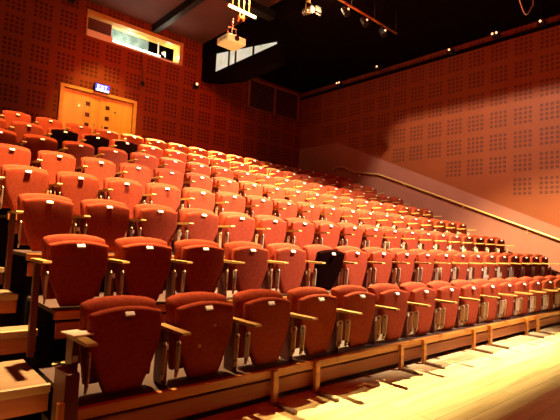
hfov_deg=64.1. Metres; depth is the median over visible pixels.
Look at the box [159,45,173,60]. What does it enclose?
window
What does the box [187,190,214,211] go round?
seat cushion
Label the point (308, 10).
stage light
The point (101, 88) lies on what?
exit sign
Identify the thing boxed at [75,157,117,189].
seat
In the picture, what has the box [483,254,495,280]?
seat cushion
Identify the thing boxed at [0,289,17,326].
step
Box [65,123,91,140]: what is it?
seat
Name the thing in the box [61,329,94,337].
leaflet
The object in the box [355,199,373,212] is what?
seat
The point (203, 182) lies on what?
seat cushion
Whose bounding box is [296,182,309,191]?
seat cushion
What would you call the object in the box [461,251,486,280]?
seat
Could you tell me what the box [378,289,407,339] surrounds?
seat cushion
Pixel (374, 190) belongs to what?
seat cushion
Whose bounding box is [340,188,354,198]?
seat
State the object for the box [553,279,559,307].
seat cushion
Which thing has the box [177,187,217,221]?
seat
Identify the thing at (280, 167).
seat
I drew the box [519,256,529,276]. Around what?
seat cushion
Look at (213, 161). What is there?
seat
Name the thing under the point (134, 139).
seat
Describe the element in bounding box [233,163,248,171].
seat cushion
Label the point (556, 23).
trim
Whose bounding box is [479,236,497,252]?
seat
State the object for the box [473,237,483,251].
seat cushion
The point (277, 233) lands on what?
seat cushion
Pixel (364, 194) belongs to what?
seat cushion
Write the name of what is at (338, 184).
seat cushion
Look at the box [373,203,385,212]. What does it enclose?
seat cushion
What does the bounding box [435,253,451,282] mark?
seat cushion
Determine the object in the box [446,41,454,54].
wall lamp
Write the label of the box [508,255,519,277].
seat cushion
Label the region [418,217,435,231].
seat
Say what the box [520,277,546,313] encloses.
seat
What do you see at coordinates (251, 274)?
seat cushion
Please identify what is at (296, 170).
seat
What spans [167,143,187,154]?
seat
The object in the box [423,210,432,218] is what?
seat cushion
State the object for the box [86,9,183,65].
window
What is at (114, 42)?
strip light
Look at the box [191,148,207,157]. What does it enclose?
seat cushion
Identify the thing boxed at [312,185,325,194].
seat cushion
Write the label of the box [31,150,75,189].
seat
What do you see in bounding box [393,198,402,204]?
seat cushion
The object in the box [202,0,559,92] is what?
ceiling
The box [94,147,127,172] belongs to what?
seat
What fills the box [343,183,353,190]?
seat cushion
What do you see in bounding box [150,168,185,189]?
seat
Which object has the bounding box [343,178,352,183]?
seat cushion
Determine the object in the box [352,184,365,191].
seat
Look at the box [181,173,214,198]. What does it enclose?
seat
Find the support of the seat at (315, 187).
on the tier
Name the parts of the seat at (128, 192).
armrest, backrest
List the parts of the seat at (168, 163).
backrest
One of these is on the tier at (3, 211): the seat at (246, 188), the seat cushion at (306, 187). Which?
the seat at (246, 188)
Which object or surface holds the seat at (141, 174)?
on the tier at (3, 211)
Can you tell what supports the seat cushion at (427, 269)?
on the seat at (423, 260)
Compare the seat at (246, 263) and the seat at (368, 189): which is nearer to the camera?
the seat at (246, 263)
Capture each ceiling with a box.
[88,0,280,43]
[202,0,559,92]
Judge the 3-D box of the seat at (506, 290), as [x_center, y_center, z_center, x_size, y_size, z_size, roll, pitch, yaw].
[3.065,1.199,6.013,0.519,0.536,0.404,6,-5,-41]
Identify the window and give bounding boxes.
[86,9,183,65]
[216,42,276,70]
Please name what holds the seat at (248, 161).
on the tier
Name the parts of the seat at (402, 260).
backrest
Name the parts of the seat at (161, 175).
backrest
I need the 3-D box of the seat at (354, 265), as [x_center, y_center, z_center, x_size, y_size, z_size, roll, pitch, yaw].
[0.892,0.699,5.320,0.519,0.536,0.404,6,-5,-41]
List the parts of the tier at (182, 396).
panel, leg, leg, leg, leg, leg, leg, leg, leg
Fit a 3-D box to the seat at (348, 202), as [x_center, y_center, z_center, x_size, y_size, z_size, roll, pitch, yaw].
[1.492,-0.034,9.545,0.519,0.536,0.404,6,-5,-41]
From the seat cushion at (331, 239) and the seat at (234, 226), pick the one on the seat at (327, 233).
the seat cushion at (331, 239)
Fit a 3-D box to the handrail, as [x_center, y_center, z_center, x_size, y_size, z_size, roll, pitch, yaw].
[4.747,-0.003,11.837,0.094,3.134,9.035,6,-5,-41]
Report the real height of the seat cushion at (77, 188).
0.475 m
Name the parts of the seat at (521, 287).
backrest, armrest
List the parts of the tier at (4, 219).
support leg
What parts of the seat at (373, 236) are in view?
backrest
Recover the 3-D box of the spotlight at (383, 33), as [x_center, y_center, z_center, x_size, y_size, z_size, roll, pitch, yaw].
[2.341,-4.079,10.203,0.150,0.295,0.216,6,-5,-41]
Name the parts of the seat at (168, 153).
backrest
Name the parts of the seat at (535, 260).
backrest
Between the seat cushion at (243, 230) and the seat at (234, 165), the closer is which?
the seat cushion at (243, 230)
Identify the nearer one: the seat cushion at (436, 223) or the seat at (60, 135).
the seat at (60, 135)
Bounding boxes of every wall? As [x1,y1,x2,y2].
[0,0,301,167]
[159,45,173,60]
[201,19,286,83]
[298,143,559,271]
[300,14,559,227]
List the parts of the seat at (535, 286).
backrest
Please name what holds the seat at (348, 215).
on the tier at (4, 219)
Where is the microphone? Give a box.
[141,52,144,86]
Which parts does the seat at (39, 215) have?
armrest, backrest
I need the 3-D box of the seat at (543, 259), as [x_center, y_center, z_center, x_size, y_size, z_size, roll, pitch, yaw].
[5.663,1.214,9.543,0.584,0.536,0.404,6,-5,-41]
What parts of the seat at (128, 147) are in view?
backrest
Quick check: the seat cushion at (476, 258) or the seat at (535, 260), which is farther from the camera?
the seat at (535, 260)
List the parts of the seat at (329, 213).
backrest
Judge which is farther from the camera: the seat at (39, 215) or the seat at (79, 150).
the seat at (79, 150)
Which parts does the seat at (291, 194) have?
backrest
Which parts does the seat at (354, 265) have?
backrest, armrest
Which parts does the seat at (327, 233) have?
armrest, backrest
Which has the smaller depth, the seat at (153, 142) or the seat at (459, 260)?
the seat at (459, 260)
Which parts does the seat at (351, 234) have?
backrest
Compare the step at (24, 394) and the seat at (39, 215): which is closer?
the step at (24, 394)
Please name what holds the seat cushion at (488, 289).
on the seat at (488, 290)
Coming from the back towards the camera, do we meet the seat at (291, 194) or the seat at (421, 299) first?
the seat at (291, 194)
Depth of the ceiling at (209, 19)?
12.21 m
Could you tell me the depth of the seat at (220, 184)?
7.44 m
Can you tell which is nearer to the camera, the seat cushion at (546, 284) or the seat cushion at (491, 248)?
the seat cushion at (546, 284)
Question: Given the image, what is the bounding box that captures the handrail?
[332,166,559,240]
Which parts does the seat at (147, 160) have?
backrest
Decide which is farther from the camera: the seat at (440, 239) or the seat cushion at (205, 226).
the seat at (440, 239)
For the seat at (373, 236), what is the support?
on the tier at (22, 267)
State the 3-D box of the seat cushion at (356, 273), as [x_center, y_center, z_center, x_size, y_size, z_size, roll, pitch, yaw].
[0.894,0.716,5.365,0.424,0.475,0.072,6,-5,-41]
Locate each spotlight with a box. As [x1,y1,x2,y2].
[193,83,198,89]
[341,3,349,16]
[360,14,368,27]
[378,25,386,37]
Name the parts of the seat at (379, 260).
backrest, armrest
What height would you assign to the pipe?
0.574 m
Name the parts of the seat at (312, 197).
backrest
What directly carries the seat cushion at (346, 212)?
on the seat at (348, 215)
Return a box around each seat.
[0,110,30,129]
[0,118,5,128]
[0,129,16,144]
[0,143,30,171]
[0,164,50,210]
[3,193,75,289]
[6,121,42,145]
[17,134,57,166]
[26,234,111,357]
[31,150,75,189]
[32,117,62,135]
[44,128,77,149]
[48,171,100,214]
[57,141,93,169]
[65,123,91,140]
[65,295,166,394]
[72,199,132,252]
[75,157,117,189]
[78,134,108,155]
[93,128,118,145]
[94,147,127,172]
[97,177,144,218]
[104,237,175,300]
[109,139,137,160]
[115,163,153,193]
[120,134,142,150]
[126,204,180,246]
[127,152,157,177]
[137,145,162,164]
[140,183,183,211]
[143,138,165,155]
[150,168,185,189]
[153,292,239,384]
[157,157,184,174]
[162,149,186,164]
[165,239,228,299]
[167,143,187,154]
[172,208,221,254]
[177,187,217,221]
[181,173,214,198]
[183,162,212,181]
[185,154,210,173]
[187,147,207,159]
[208,151,226,162]
[209,158,229,168]
[210,166,233,185]
[211,177,240,194]
[213,192,247,223]
[214,212,257,248]
[217,241,272,297]
[223,289,296,370]
[226,154,243,162]
[230,161,248,171]
[233,170,254,182]
[238,181,262,197]
[244,158,260,165]
[244,195,275,218]
[249,165,266,174]
[251,215,289,248]
[255,174,274,185]
[260,161,275,168]
[261,243,310,293]
[262,185,284,200]
[267,168,283,177]
[271,199,300,220]
[274,177,292,188]
[276,164,290,171]
[280,287,342,359]
[284,171,299,180]
[284,188,304,202]
[284,218,317,249]
[290,167,304,174]
[293,180,309,191]
[295,202,322,222]
[299,174,313,183]
[300,244,343,290]
[304,170,317,176]
[304,191,323,205]
[309,183,325,194]
[312,220,342,249]
[313,177,327,185]
[317,172,329,179]
[318,205,342,224]
[322,194,340,207]
[325,186,340,196]
[328,179,341,188]
[328,285,381,350]
[330,174,341,181]
[332,246,371,287]
[336,222,365,248]
[337,207,361,225]
[339,196,358,210]
[340,182,353,190]
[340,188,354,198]
[341,177,359,183]
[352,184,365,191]
[354,190,367,200]
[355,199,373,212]
[356,209,378,227]
[358,224,385,250]
[362,247,396,289]
[364,186,383,193]
[367,193,380,201]
[367,283,413,343]
[369,201,387,213]
[373,212,394,227]
[379,195,391,203]
[379,226,404,249]
[383,203,400,214]
[386,248,418,286]
[389,214,409,229]
[391,197,410,205]
[396,205,410,215]
[397,228,421,250]
[399,282,440,337]
[404,215,422,230]
[408,207,421,217]
[408,249,438,284]
[414,230,436,250]
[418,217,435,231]
[421,208,441,218]
[426,281,464,331]
[428,250,455,282]
[429,219,447,232]
[429,231,450,251]
[442,220,458,233]
[443,232,463,251]
[446,250,471,282]
[450,280,484,327]
[453,222,475,234]
[456,234,475,252]
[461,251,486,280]
[468,235,487,252]
[471,279,503,323]
[477,252,499,280]
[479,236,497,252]
[489,252,511,278]
[489,278,519,319]
[490,237,514,253]
[502,253,522,277]
[505,277,533,316]
[513,253,532,277]
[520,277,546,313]
[523,253,542,277]
[533,254,559,276]
[533,276,558,311]
[545,275,559,309]
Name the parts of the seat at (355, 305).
backrest, armrest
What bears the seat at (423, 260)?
on the tier at (52, 319)
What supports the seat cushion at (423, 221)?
on the seat at (426, 224)
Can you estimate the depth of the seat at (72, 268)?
3.20 m
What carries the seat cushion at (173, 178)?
on the seat at (161, 175)
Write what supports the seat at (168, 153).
on the tier
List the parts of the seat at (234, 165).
backrest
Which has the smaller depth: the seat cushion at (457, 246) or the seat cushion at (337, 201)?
the seat cushion at (457, 246)
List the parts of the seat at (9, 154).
backrest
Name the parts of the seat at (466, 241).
backrest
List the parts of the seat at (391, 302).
backrest, armrest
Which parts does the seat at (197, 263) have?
armrest, backrest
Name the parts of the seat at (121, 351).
armrest, backrest, number plate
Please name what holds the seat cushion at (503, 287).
on the seat at (506, 290)
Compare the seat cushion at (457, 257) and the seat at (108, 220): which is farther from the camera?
the seat cushion at (457, 257)
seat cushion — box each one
[21,198,73,250]
[46,240,108,306]
[59,175,98,214]
[83,160,115,189]
[84,203,129,252]
[87,306,161,394]
[107,180,142,218]
[120,243,171,300]
[138,208,176,245]
[148,140,165,155]
[149,186,180,211]
[157,170,183,189]
[163,159,184,174]
[175,301,232,377]
[181,245,223,292]
[184,212,218,241]
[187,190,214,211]
[188,175,212,190]
[190,155,208,166]
[190,164,210,177]
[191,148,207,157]
[211,152,226,159]
[214,168,233,179]
[217,179,238,193]
[220,194,244,212]
[224,215,254,241]
[229,156,243,162]
[231,246,267,291]
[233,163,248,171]
[237,172,254,182]
[242,183,262,196]
[243,297,289,365]
[250,198,272,218]
[259,218,285,248]
[274,248,305,293]
[276,201,296,220]
[278,179,292,188]
[290,221,314,249]
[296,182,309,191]
[297,294,336,355]
[301,204,319,222]
[302,176,313,183]
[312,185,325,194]
[314,249,343,290]
[318,223,339,249]
[322,207,339,224]
[326,196,340,207]
[330,181,341,188]
[331,176,341,181]
[342,225,361,248]
[342,250,366,285]
[342,291,374,346]
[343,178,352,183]
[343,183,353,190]
[343,190,354,198]
[343,198,356,210]
[343,209,358,225]
[355,185,365,191]
[357,192,367,200]
[358,200,371,210]
[361,212,375,225]
[364,227,382,247]
[367,187,376,193]
[370,194,380,201]
[370,251,391,283]
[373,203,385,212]
[378,214,391,226]
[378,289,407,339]
[382,196,391,203]
[384,229,400,249]
[387,205,398,214]
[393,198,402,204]
[394,216,406,228]
[394,252,413,286]
[400,207,410,215]
[403,231,417,250]
[408,217,420,230]
[410,287,434,334]
[412,208,421,217]
[416,252,433,284]
[419,232,433,250]
[421,219,432,231]
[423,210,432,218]
[434,221,444,232]
[434,233,447,251]
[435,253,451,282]
[437,286,458,329]
[446,222,455,233]
[448,235,460,251]
[453,253,467,279]
[457,223,466,233]
[460,284,479,324]
[461,236,472,250]
[469,254,482,278]
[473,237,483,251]
[480,283,497,321]
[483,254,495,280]
[484,238,494,252]
[495,239,504,253]
[496,255,507,278]
[498,282,514,317]
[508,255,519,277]
[514,281,528,314]
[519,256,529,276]
[529,280,541,312]
[530,256,539,276]
[539,256,547,276]
[542,280,553,309]
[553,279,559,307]
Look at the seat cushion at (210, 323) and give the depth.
2.86 m
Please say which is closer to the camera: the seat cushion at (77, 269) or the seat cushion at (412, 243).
the seat cushion at (77, 269)
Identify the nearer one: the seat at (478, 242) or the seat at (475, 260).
the seat at (475, 260)
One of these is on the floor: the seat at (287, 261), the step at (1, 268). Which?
the step at (1, 268)
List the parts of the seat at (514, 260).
backrest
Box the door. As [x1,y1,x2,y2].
[57,82,136,139]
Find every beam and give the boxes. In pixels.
[152,0,204,33]
[224,0,275,20]
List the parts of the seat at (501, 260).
backrest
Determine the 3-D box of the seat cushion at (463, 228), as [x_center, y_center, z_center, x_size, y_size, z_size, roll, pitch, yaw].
[4.459,0.569,10.982,0.424,0.475,0.072,6,-5,-41]
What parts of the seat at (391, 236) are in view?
backrest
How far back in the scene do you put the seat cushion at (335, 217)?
7.80 m
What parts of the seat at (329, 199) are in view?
backrest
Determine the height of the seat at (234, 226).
0.536 m
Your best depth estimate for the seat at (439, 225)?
10.23 m
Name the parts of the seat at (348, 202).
backrest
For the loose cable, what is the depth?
9.06 m
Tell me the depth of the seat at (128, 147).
8.15 m
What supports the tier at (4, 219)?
on the floor
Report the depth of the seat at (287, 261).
4.60 m
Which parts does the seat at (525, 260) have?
backrest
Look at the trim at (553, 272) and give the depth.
9.82 m
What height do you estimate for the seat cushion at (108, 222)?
0.475 m
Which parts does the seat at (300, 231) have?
armrest, backrest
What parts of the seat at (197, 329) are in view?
armrest, backrest, number plate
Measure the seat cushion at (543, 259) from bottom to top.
0.475 m
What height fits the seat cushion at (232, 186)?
0.475 m
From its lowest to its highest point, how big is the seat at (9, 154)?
0.840 m
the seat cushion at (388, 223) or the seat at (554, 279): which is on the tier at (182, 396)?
the seat at (554, 279)
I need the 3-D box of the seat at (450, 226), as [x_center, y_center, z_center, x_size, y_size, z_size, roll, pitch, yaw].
[4.061,0.509,10.587,0.519,0.536,0.404,6,-5,-41]
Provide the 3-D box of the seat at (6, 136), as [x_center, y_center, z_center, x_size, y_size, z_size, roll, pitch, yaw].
[-3.854,-0.725,6.040,0.522,0.840,0.404,6,-5,-41]
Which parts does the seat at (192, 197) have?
backrest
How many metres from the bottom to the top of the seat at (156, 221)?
0.536 m
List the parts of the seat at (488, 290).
backrest, armrest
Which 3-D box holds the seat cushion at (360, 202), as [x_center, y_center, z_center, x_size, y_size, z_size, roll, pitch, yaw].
[1.891,0.026,9.939,0.424,0.475,0.072,6,-5,-41]
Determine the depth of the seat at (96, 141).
7.79 m
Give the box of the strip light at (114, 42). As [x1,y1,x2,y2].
[113,40,159,56]
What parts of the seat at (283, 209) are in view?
backrest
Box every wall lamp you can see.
[336,77,342,86]
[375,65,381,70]
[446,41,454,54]
[491,27,499,38]
[537,13,545,27]
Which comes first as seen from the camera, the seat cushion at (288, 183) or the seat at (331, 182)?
the seat cushion at (288, 183)
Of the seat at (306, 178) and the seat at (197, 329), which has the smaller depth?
the seat at (197, 329)
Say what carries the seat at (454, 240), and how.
on the tier at (22, 267)
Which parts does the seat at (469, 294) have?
backrest, armrest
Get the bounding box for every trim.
[300,20,559,99]
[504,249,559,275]
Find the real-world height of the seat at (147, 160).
0.536 m
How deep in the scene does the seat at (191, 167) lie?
8.15 m
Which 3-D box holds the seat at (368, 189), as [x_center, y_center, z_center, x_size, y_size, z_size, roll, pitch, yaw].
[2.708,-0.435,13.082,0.584,0.536,0.404,6,-5,-41]
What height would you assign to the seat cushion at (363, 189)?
0.475 m
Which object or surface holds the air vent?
in the wall at (44, 44)
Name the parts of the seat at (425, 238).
backrest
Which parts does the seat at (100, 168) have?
armrest, backrest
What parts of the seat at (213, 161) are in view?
backrest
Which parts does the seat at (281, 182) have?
backrest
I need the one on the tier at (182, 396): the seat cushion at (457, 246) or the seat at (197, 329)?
the seat at (197, 329)
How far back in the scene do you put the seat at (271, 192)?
8.13 m
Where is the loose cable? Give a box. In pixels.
[519,0,533,14]
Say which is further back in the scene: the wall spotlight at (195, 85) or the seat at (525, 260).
the wall spotlight at (195, 85)
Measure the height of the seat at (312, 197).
0.536 m
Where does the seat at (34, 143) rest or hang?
on the tier
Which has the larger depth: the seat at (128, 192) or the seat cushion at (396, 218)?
the seat cushion at (396, 218)
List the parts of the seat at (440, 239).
backrest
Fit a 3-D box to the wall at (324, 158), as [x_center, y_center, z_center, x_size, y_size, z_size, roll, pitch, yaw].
[4.307,-0.093,12.439,0.030,4.592,11.100,6,-5,-41]
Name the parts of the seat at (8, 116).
backrest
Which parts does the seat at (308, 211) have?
backrest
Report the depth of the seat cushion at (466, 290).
5.30 m
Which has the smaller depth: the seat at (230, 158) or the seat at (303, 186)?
the seat at (303, 186)
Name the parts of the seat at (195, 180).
backrest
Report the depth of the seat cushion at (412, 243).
7.77 m
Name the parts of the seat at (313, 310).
armrest, backrest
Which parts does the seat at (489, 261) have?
backrest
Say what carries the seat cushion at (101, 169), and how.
on the seat at (100, 168)
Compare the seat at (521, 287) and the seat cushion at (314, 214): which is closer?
the seat at (521, 287)
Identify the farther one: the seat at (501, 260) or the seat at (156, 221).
the seat at (501, 260)
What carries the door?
in the wall at (44, 44)
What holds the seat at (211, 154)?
on the tier
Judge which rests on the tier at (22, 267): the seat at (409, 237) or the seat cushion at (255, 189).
the seat at (409, 237)
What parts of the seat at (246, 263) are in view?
armrest, backrest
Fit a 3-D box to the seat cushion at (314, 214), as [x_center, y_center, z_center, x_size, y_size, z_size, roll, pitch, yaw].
[0.503,0.142,7.481,0.424,0.475,0.072,6,-5,-41]
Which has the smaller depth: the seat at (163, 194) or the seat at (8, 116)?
the seat at (163, 194)
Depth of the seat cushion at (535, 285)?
6.70 m
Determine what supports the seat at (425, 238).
on the tier at (22, 267)
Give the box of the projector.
[217,18,245,50]
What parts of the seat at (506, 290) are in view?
backrest, armrest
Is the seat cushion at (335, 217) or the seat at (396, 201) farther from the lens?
the seat at (396, 201)
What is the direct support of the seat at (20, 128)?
on the tier
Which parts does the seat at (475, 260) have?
backrest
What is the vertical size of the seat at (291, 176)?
0.536 m
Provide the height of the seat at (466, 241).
0.536 m
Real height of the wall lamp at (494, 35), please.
0.270 m
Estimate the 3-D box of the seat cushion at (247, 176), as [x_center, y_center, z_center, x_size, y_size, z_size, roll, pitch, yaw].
[-0.678,-0.517,8.896,0.424,0.475,0.072,6,-5,-41]
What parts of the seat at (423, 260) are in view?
backrest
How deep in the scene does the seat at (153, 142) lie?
9.59 m
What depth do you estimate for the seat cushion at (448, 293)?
4.95 m
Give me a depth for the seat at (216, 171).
8.50 m
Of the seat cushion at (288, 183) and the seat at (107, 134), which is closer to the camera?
the seat at (107, 134)
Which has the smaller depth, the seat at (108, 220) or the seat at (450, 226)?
the seat at (108, 220)
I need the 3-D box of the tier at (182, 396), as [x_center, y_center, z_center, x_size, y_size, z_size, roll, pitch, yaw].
[2.529,1.456,5.857,10.330,0.430,1.105,6,-5,-41]
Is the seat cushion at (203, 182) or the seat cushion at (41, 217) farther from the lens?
the seat cushion at (203, 182)
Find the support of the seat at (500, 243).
on the tier at (22, 267)
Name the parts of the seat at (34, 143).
armrest, backrest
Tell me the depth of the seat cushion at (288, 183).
9.56 m
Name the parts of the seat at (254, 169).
backrest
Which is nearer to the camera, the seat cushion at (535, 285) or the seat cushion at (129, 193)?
the seat cushion at (129, 193)
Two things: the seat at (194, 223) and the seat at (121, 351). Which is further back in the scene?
the seat at (194, 223)
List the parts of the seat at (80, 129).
backrest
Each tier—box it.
[0,190,218,224]
[0,214,172,324]
[9,250,217,325]
[26,277,519,372]
[38,304,559,419]
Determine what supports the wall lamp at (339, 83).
attached to the wall at (484, 122)
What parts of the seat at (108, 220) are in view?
armrest, backrest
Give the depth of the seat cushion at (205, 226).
4.98 m
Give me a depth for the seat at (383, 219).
8.82 m
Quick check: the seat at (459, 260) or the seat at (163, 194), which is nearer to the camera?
the seat at (163, 194)
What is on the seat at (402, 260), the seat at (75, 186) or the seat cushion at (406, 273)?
the seat cushion at (406, 273)
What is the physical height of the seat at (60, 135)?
0.536 m
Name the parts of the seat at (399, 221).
backrest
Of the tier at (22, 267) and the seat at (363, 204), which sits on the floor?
the tier at (22, 267)
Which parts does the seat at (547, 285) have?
backrest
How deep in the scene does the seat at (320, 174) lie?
13.07 m
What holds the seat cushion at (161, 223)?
on the seat at (156, 221)
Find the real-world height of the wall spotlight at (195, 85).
0.170 m
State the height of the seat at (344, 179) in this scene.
0.536 m
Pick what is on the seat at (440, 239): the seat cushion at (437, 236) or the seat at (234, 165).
the seat cushion at (437, 236)
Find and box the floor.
[29,288,559,419]
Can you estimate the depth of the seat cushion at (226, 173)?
8.52 m
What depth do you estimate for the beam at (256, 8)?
11.07 m
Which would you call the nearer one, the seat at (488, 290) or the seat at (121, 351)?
the seat at (121, 351)
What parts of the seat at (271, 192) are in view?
backrest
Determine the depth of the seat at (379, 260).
5.65 m
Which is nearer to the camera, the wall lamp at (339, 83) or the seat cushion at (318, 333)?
the seat cushion at (318, 333)
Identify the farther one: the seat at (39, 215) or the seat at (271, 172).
the seat at (271, 172)
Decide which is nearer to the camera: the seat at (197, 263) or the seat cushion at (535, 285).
the seat at (197, 263)
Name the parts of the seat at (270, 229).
armrest, backrest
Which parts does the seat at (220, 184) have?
backrest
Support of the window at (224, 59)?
in the wall at (271, 58)
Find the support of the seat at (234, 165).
on the tier
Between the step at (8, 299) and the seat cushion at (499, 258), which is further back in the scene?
the seat cushion at (499, 258)
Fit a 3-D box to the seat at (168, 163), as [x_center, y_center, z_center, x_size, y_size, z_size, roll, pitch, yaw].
[-1.868,-0.663,7.802,0.519,0.536,0.404,6,-5,-41]
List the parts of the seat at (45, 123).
backrest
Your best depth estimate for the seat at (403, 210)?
10.94 m
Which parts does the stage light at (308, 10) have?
barn door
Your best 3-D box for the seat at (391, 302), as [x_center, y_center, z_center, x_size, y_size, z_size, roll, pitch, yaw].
[1.087,0.986,4.262,0.519,0.536,0.404,6,-5,-41]
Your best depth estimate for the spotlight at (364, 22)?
9.72 m
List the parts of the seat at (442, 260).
backrest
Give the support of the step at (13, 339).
on the floor
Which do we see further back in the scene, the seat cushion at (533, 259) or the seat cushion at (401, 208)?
the seat cushion at (401, 208)
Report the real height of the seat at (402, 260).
0.536 m
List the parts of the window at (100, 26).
ledge panel, dark pane, sill, clear pane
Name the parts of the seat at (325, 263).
armrest, backrest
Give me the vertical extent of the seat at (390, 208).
0.536 m
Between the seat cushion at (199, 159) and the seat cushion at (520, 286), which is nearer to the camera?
the seat cushion at (520, 286)
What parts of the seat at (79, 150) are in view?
backrest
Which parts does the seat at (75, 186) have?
armrest, backrest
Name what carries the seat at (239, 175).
on the tier
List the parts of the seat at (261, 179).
backrest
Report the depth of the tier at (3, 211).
5.34 m
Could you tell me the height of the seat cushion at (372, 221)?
0.475 m
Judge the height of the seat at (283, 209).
0.536 m
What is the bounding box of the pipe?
[339,0,397,34]
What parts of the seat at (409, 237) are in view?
backrest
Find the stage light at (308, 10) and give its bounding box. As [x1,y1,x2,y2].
[302,0,320,15]
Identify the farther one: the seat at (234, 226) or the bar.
the bar
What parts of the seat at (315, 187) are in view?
backrest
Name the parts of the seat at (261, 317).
armrest, backrest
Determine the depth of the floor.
3.59 m
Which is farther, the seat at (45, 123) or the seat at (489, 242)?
the seat at (489, 242)
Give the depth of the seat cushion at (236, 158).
10.98 m
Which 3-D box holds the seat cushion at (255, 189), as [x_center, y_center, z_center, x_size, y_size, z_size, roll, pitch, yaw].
[-0.483,-0.230,7.838,0.424,0.475,0.072,6,-5,-41]
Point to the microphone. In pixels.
(142, 81)
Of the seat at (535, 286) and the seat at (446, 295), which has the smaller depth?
the seat at (446, 295)
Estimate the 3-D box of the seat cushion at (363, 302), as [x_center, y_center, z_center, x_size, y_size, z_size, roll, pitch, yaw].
[0.694,0.961,3.956,0.424,0.475,0.072,6,-5,-41]
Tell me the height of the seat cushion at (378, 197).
0.475 m
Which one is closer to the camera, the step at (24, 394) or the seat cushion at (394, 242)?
the step at (24, 394)
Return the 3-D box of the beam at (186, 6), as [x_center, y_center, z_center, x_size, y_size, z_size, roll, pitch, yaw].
[-1.816,-5.286,10.893,0.150,0.220,5.500,6,-5,-41]
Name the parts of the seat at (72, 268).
armrest, backrest, number plate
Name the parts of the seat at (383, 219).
backrest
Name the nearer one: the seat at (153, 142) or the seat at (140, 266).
the seat at (140, 266)
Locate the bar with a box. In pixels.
[227,0,255,21]
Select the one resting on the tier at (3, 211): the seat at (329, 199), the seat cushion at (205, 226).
the seat at (329, 199)
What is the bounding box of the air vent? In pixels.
[247,79,299,121]
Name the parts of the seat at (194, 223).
armrest, backrest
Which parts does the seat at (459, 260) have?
backrest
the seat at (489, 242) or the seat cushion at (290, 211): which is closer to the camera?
the seat cushion at (290, 211)
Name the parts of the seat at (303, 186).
backrest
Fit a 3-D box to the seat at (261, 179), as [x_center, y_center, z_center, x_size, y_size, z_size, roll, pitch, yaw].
[-0.285,-0.492,9.202,0.519,0.536,0.404,6,-5,-41]
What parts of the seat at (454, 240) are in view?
backrest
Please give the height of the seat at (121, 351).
0.536 m
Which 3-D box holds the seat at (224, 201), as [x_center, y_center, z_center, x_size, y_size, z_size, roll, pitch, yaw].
[-0.686,-0.003,6.386,0.519,0.536,0.404,6,-5,-41]
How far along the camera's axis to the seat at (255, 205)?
6.73 m
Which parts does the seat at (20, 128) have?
backrest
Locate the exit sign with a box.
[93,82,109,94]
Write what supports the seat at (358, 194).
on the tier
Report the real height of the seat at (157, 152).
0.536 m
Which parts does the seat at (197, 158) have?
backrest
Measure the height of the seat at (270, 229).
0.536 m
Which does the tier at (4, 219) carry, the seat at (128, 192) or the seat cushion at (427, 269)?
the seat at (128, 192)
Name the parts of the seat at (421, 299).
backrest, armrest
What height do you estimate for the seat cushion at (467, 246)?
0.475 m
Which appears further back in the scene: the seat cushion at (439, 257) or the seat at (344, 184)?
the seat at (344, 184)
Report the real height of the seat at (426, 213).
0.536 m
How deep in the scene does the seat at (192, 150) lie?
10.27 m
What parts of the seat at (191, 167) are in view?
backrest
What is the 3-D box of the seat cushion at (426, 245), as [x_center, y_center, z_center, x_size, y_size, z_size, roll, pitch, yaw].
[2.677,0.643,8.173,0.424,0.475,0.072,6,-5,-41]
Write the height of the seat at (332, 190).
0.536 m
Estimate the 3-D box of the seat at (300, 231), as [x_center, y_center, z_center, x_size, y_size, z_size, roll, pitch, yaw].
[0.301,0.369,6.028,0.519,0.536,0.404,6,-5,-41]
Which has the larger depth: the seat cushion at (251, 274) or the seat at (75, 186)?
the seat at (75, 186)
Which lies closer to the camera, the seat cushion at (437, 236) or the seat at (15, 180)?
the seat at (15, 180)
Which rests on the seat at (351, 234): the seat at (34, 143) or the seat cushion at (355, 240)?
the seat cushion at (355, 240)
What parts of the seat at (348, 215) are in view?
backrest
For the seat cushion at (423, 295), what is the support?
on the seat at (421, 299)
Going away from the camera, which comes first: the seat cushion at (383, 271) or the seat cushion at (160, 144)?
the seat cushion at (383, 271)
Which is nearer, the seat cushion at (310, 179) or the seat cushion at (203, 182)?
the seat cushion at (203, 182)
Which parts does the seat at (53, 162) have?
armrest, backrest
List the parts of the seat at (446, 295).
backrest, armrest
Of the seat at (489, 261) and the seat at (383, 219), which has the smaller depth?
the seat at (489, 261)
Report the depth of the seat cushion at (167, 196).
5.71 m
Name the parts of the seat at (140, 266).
armrest, backrest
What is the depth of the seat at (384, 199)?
11.99 m
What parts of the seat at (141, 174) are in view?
backrest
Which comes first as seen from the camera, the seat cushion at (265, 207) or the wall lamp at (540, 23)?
the seat cushion at (265, 207)
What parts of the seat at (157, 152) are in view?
backrest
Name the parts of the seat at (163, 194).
backrest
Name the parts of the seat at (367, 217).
backrest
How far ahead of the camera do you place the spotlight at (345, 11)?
9.31 m
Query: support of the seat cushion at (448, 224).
on the seat at (450, 226)
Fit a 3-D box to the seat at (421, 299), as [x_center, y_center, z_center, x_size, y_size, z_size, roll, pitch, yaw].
[1.483,1.028,4.612,0.519,0.536,0.404,6,-5,-41]
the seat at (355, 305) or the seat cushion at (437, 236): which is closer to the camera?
the seat at (355, 305)
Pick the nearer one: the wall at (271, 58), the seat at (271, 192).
the seat at (271, 192)
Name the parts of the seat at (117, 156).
backrest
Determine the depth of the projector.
8.23 m
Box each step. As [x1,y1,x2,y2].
[0,267,3,283]
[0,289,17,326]
[0,325,37,365]
[0,359,50,419]
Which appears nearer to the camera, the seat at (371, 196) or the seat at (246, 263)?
the seat at (246, 263)
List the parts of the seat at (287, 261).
armrest, backrest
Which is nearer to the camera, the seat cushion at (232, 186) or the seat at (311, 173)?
the seat cushion at (232, 186)
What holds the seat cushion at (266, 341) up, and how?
on the seat at (261, 317)

